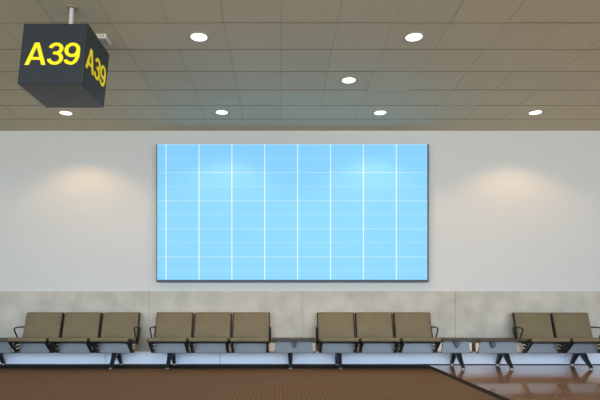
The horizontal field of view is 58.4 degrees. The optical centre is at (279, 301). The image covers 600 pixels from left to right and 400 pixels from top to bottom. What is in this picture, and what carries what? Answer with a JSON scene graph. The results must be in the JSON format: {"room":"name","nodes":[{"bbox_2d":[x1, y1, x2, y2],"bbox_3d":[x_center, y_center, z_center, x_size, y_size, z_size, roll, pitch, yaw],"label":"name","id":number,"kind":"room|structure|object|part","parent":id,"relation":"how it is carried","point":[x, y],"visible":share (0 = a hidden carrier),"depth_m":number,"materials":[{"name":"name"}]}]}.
{"room":"airport gate lounge","nodes":[
{"label":"airport gate lounge","id":0,"kind":"room"},
{"bbox_2d":[0,0,599,130],"bbox_3d":[0.000,-3.111,2.300,22.000,0.312,14.600,0,0,0],"label":"ceiling","id":1,"kind":"structure","parent":0,"point":[274,65],"depth_m":6.72,"materials":[{"name":"tile"}]},
{"bbox_2d":[17,5,108,107],"bbox_3d":[-2.161,-2.521,5.415,0.675,0.894,0.644,0,0,0],"label":"hanging sign","id":2,"kind":"object","parent":1,"relation":"hanging from","point":[62,65],"visible":1,"depth_m":5.10,"materials":[{"name":"black plastic"}]},
{"bbox_3d":[-2.092,-2.958,5.395,0.100,0.015,0.100,0,0,0],"label":"ceiling plate","id":3,"kind":"part","parent":2,"relation":"part of","materials":[{"name":"brown"}]},
{"bbox_2d":[58,110,73,115],"bbox_3d":[-3.360,-2.978,8.410,0.244,0.037,0.244,0,0,0],"label":"recessed light","id":4,"kind":"object","parent":1,"relation":"in","point":[61,112],"visible":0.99,"depth_m":8.42,"materials":[{"name":"white"}]},
{"bbox_2d":[96,34,110,45],"bbox_3d":[-2.033,-2.941,6.014,0.225,0.051,0.192,0,0,0],"label":"ceiling device","id":5,"kind":"object","parent":1,"relation":"attached to","point":[103,38],"visible":0.46,"depth_m":5.97,"materials":[{"name":"grey plastic"}]},
{"bbox_2d":[188,32,209,42],"bbox_3d":[-0.907,-2.978,6.000,0.244,0.037,0.244,0,0,0],"label":"recessed light","id":6,"kind":"object","parent":1,"relation":"in","point":[200,37],"visible":0.99,"depth_m":6.00,"materials":[{"name":"white"}]},
{"bbox_2d":[214,109,229,114],"bbox_3d":[-0.910,-2.978,8.380,0.244,0.037,0.244,0,0,0],"label":"recessed light","id":7,"kind":"object","parent":1,"relation":"in","point":[218,112],"visible":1,"depth_m":8.38,"materials":[{"name":"white"}]},
{"bbox_2d":[340,76,357,83],"bbox_3d":[0.920,-2.978,7.170,0.244,0.037,0.244,0,0,0],"label":"recessed light","id":8,"kind":"object","parent":1,"relation":"in","point":[345,80],"visible":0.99,"depth_m":7.17,"materials":[{"name":"white"}]},
{"bbox_2d":[372,110,387,115],"bbox_3d":[1.570,-2.978,8.400,0.244,0.037,0.244,0,0,0],"label":"recessed light","id":9,"kind":"object","parent":1,"relation":"in","point":[378,112],"visible":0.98,"depth_m":8.38,"materials":[{"name":"white"}]},
{"bbox_2d":[403,32,424,42],"bbox_3d":[1.500,-2.978,6.000,0.244,0.037,0.244,0,0,0],"label":"recessed light","id":10,"kind":"object","parent":1,"relation":"in","point":[411,37],"visible":0.98,"depth_m":6.00,"materials":[{"name":"white"}]},
{"bbox_2d":[527,110,543,115],"bbox_3d":[4.000,-2.978,8.390,0.244,0.037,0.244,0,0,0],"label":"recessed light","id":11,"kind":"object","parent":1,"relation":"in","point":[534,112],"visible":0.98,"depth_m":8.38,"materials":[{"name":"white"}]},
{"bbox_2d":[0,131,599,290],"bbox_3d":[0.000,-1.091,9.450,22.000,4.352,0.300,0,0,0],"label":"wall","id":12,"kind":"structure","parent":0,"point":[509,210],"depth_m":9.30,"materials":[{"name":"white paint"}]},
{"bbox_2d":[156,144,428,281],"bbox_3d":[0.216,-1.524,9.235,4.664,2.366,0.130,0,0,0],"label":"billboard","id":13,"kind":"object","parent":12,"relation":"attached to","point":[225,212],"visible":1,"depth_m":9.17,"materials":[{"name":"blue plastic"}]},
{"bbox_2d":[0,291,599,351],"bbox_3d":[0.000,0.338,9.289,22.000,1.050,0.022,0,0,0],"label":"wall panel","id":14,"kind":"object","parent":12,"relation":"attached to","point":[293,314],"depth_m":9.28,"materials":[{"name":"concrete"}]},
{"bbox_2d":[0,352,599,363],"bbox_3d":[-0.040,0.966,9.285,21.884,0.214,0.030,0,0,0],"label":"baseboard","id":15,"kind":"structure","parent":12,"relation":"attached to","point":[137,357],"depth_m":9.27,"materials":[{"name":"blue metal"}]},
{"bbox_2d":[0,364,599,364],"bbox_3d":[0.000,0.974,9.293,22.000,0.222,0.014,0,0,0],"label":"trim","id":16,"kind":"structure","parent":12,"relation":"attached to","point":[0,364],"depth_m":9.29,"materials":[{"name":"black"}]},
{"bbox_2d":[430,365,599,399],"bbox_3d":[0.000,1.185,2.300,22.000,0.200,14.600,0,0,0],"label":"floor","id":17,"kind":"structure","parent":0,"point":[523,382],"depth_m":7.50,"materials":[{"name":"brown stone"}]},
{"bbox_2d":[0,365,509,399],"bbox_3d":[-4.175,1.083,2.183,13.450,0.004,14.165,0,0,0],"label":"carpet","id":18,"kind":"object","parent":17,"relation":"on","point":[17,382],"visible":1,"depth_m":7.11,"materials":[{"name":"brown carpet"}]},
{"bbox_2d":[0,312,140,368],"bbox_3d":[-3.679,0.629,8.853,2.642,0.903,0.832,0,0,0],"label":"bench","id":19,"kind":"object","parent":18,"relation":"on","point":[120,331],"visible":1,"depth_m":8.96,"materials":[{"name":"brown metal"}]},
{"bbox_3d":[-4.760,0.939,8.949,0.087,0.240,0.623,0,0,0],"label":"leg","id":20,"kind":"part","parent":19,"relation":"part of","materials":[{"name":"grey metal"}]},
{"bbox_3d":[-4.320,0.548,8.899,0.023,0.288,0.400,0,0,0],"label":"armrest","id":21,"kind":"part","parent":19,"relation":"part of","materials":[{"name":"black plastic"}]},
{"bbox_3d":[-3.995,0.633,8.711,0.606,0.140,0.548,0,0,0],"label":"seat","id":22,"kind":"part","parent":19,"relation":"part of","materials":[{"name":"brown leather"}]},
{"bbox_3d":[-3.995,0.421,9.030,0.596,0.478,0.206,0,0,0],"label":"backrest","id":23,"kind":"part","parent":19,"relation":"part of","materials":[{"name":"brown leather"}]},
{"bbox_3d":[-3.345,0.633,8.711,0.606,0.140,0.548,0,0,0],"label":"seat","id":24,"kind":"part","parent":19,"relation":"part of","materials":[{"name":"brown leather"}]},
{"bbox_3d":[-3.345,0.421,9.030,0.596,0.478,0.206,0,0,0],"label":"backrest","id":25,"kind":"part","parent":19,"relation":"part of","materials":[{"name":"brown leather"}]},
{"bbox_3d":[-2.695,0.633,8.711,0.606,0.140,0.548,0,0,0],"label":"seat","id":26,"kind":"part","parent":19,"relation":"part of","materials":[{"name":"brown leather"}]},
{"bbox_3d":[-2.740,0.939,8.949,0.087,0.240,0.623,0,0,0],"label":"leg","id":27,"kind":"part","parent":19,"relation":"part of","materials":[{"name":"grey metal"}]},
{"bbox_3d":[-2.695,0.421,9.030,0.596,0.478,0.206,0,0,0],"label":"backrest","id":28,"kind":"part","parent":19,"relation":"part of","materials":[{"name":"brown leather"}]},
{"bbox_3d":[-2.370,0.548,8.899,0.023,0.288,0.400,0,0,0],"label":"armrest","id":29,"kind":"part","parent":19,"relation":"part of","materials":[{"name":"black plastic"}]},
{"bbox_2d":[147,312,316,368],"bbox_3d":[-0.766,0.629,8.853,2.712,0.903,0.832,0,0,0],"label":"bench","id":30,"kind":"object","parent":18,"relation":"on","point":[173,334],"visible":1,"depth_m":8.95,"materials":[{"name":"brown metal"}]},
{"bbox_3d":[-1.785,0.633,8.711,0.606,0.140,0.548,0,0,0],"label":"seat","id":31,"kind":"part","parent":30,"relation":"part of","materials":[{"name":"brown leather"}]},
{"bbox_3d":[-1.820,0.939,8.949,0.087,0.240,0.623,0,0,0],"label":"leg","id":32,"kind":"part","parent":30,"relation":"part of","materials":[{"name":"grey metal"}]},
{"bbox_3d":[-1.785,0.421,9.030,0.596,0.478,0.206,0,0,0],"label":"backrest","id":33,"kind":"part","parent":30,"relation":"part of","materials":[{"name":"brown leather"}]},
{"bbox_3d":[-1.135,0.633,8.711,0.606,0.140,0.548,0,0,0],"label":"seat","id":34,"kind":"part","parent":30,"relation":"part of","materials":[{"name":"brown leather"}]},
{"bbox_3d":[-1.135,0.421,9.030,0.596,0.478,0.206,0,0,0],"label":"backrest","id":35,"kind":"part","parent":30,"relation":"part of","materials":[{"name":"brown leather"}]},
{"bbox_3d":[-0.485,0.633,8.711,0.606,0.140,0.548,0,0,0],"label":"seat","id":36,"kind":"part","parent":30,"relation":"part of","materials":[{"name":"brown leather"}]},
{"bbox_3d":[-0.485,0.421,9.030,0.596,0.478,0.206,0,0,0],"label":"backrest","id":37,"kind":"part","parent":30,"relation":"part of","materials":[{"name":"brown leather"}]},
{"bbox_3d":[0.170,0.939,8.949,0.087,0.240,0.623,0,0,0],"label":"leg","id":38,"kind":"part","parent":30,"relation":"part of","materials":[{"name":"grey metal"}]},
{"bbox_2d":[316,312,477,368],"bbox_3d":[1.877,0.629,8.853,2.546,0.903,0.832,0,0,0],"label":"bench","id":39,"kind":"object","parent":18,"relation":"on","point":[335,333],"visible":1,"depth_m":8.95,"materials":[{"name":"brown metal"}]},
{"bbox_3d":[0.615,0.548,8.899,0.023,0.288,0.400,0,0,0],"label":"armrest","id":40,"kind":"part","parent":39,"relation":"part of","materials":[{"name":"black plastic"}]},
{"bbox_3d":[0.940,0.421,9.030,0.596,0.478,0.206,0,0,0],"label":"backrest","id":41,"kind":"part","parent":39,"relation":"part of","materials":[{"name":"brown leather"}]},
{"bbox_3d":[0.980,0.939,8.949,0.087,0.240,0.623,0,0,0],"label":"leg","id":42,"kind":"part","parent":39,"relation":"part of","materials":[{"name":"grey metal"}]},
{"bbox_3d":[0.940,0.633,8.711,0.606,0.140,0.548,0,0,0],"label":"seat","id":43,"kind":"part","parent":39,"relation":"part of","materials":[{"name":"brown leather"}]},
{"bbox_3d":[1.590,0.421,9.030,0.596,0.478,0.206,0,0,0],"label":"backrest","id":44,"kind":"part","parent":39,"relation":"part of","materials":[{"name":"brown leather"}]},
{"bbox_3d":[1.590,0.633,8.711,0.606,0.140,0.548,0,0,0],"label":"seat","id":45,"kind":"part","parent":39,"relation":"part of","materials":[{"name":"brown leather"}]},
{"bbox_3d":[2.240,0.421,9.030,0.596,0.478,0.206,0,0,0],"label":"backrest","id":46,"kind":"part","parent":39,"relation":"part of","materials":[{"name":"brown leather"}]},
{"bbox_3d":[2.240,0.633,8.711,0.606,0.140,0.548,0,0,0],"label":"seat","id":47,"kind":"part","parent":39,"relation":"part of","materials":[{"name":"brown leather"}]},
{"bbox_3d":[2.565,0.548,8.899,0.023,0.288,0.400,0,0,0],"label":"armrest","id":48,"kind":"part","parent":39,"relation":"part of","materials":[{"name":"black plastic"}]},
{"bbox_3d":[2.960,0.939,8.949,0.087,0.240,0.623,0,0,0],"label":"leg","id":49,"kind":"part","parent":39,"relation":"part of","materials":[{"name":"grey metal"}]},
{"bbox_2d":[470,313,599,368],"bbox_3d":[4.231,0.633,8.853,2.062,0.903,0.832,0,0,0],"label":"bench","id":50,"kind":"object","parent":17,"relation":"on","point":[533,332],"visible":1,"depth_m":8.94,"materials":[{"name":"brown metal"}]},
{"bbox_3d":[3.745,0.943,8.949,0.087,0.240,0.623,0,0,0],"label":"leg","id":51,"kind":"part","parent":50,"relation":"part of","materials":[{"name":"grey metal"}]},
{"bbox_3d":[3.950,0.552,8.899,0.023,0.288,0.400,0,0,0],"label":"armrest","id":52,"kind":"part","parent":50,"relation":"part of","materials":[{"name":"black plastic"}]},
{"bbox_3d":[4.275,0.425,9.030,0.596,0.478,0.206,0,0,0],"label":"backrest","id":53,"kind":"part","parent":50,"relation":"part of","materials":[{"name":"brown leather"}]},
{"bbox_3d":[4.275,0.638,8.711,0.606,0.140,0.548,0,0,0],"label":"seat","id":54,"kind":"part","parent":50,"relation":"part of","materials":[{"name":"brown leather"}]},
{"bbox_3d":[4.925,0.425,9.030,0.596,0.478,0.206,0,0,0],"label":"backrest","id":55,"kind":"part","parent":50,"relation":"part of","materials":[{"name":"brown leather"}]},
{"bbox_3d":[5.030,0.943,8.949,0.087,0.240,0.623,0,0,0],"label":"leg","id":56,"kind":"part","parent":50,"relation":"part of","materials":[{"name":"grey metal"}]},
{"bbox_3d":[4.925,0.638,8.711,0.606,0.140,0.548,0,0,0],"label":"seat","id":57,"kind":"part","parent":50,"relation":"part of","materials":[{"name":"brown leather"}]}
]}

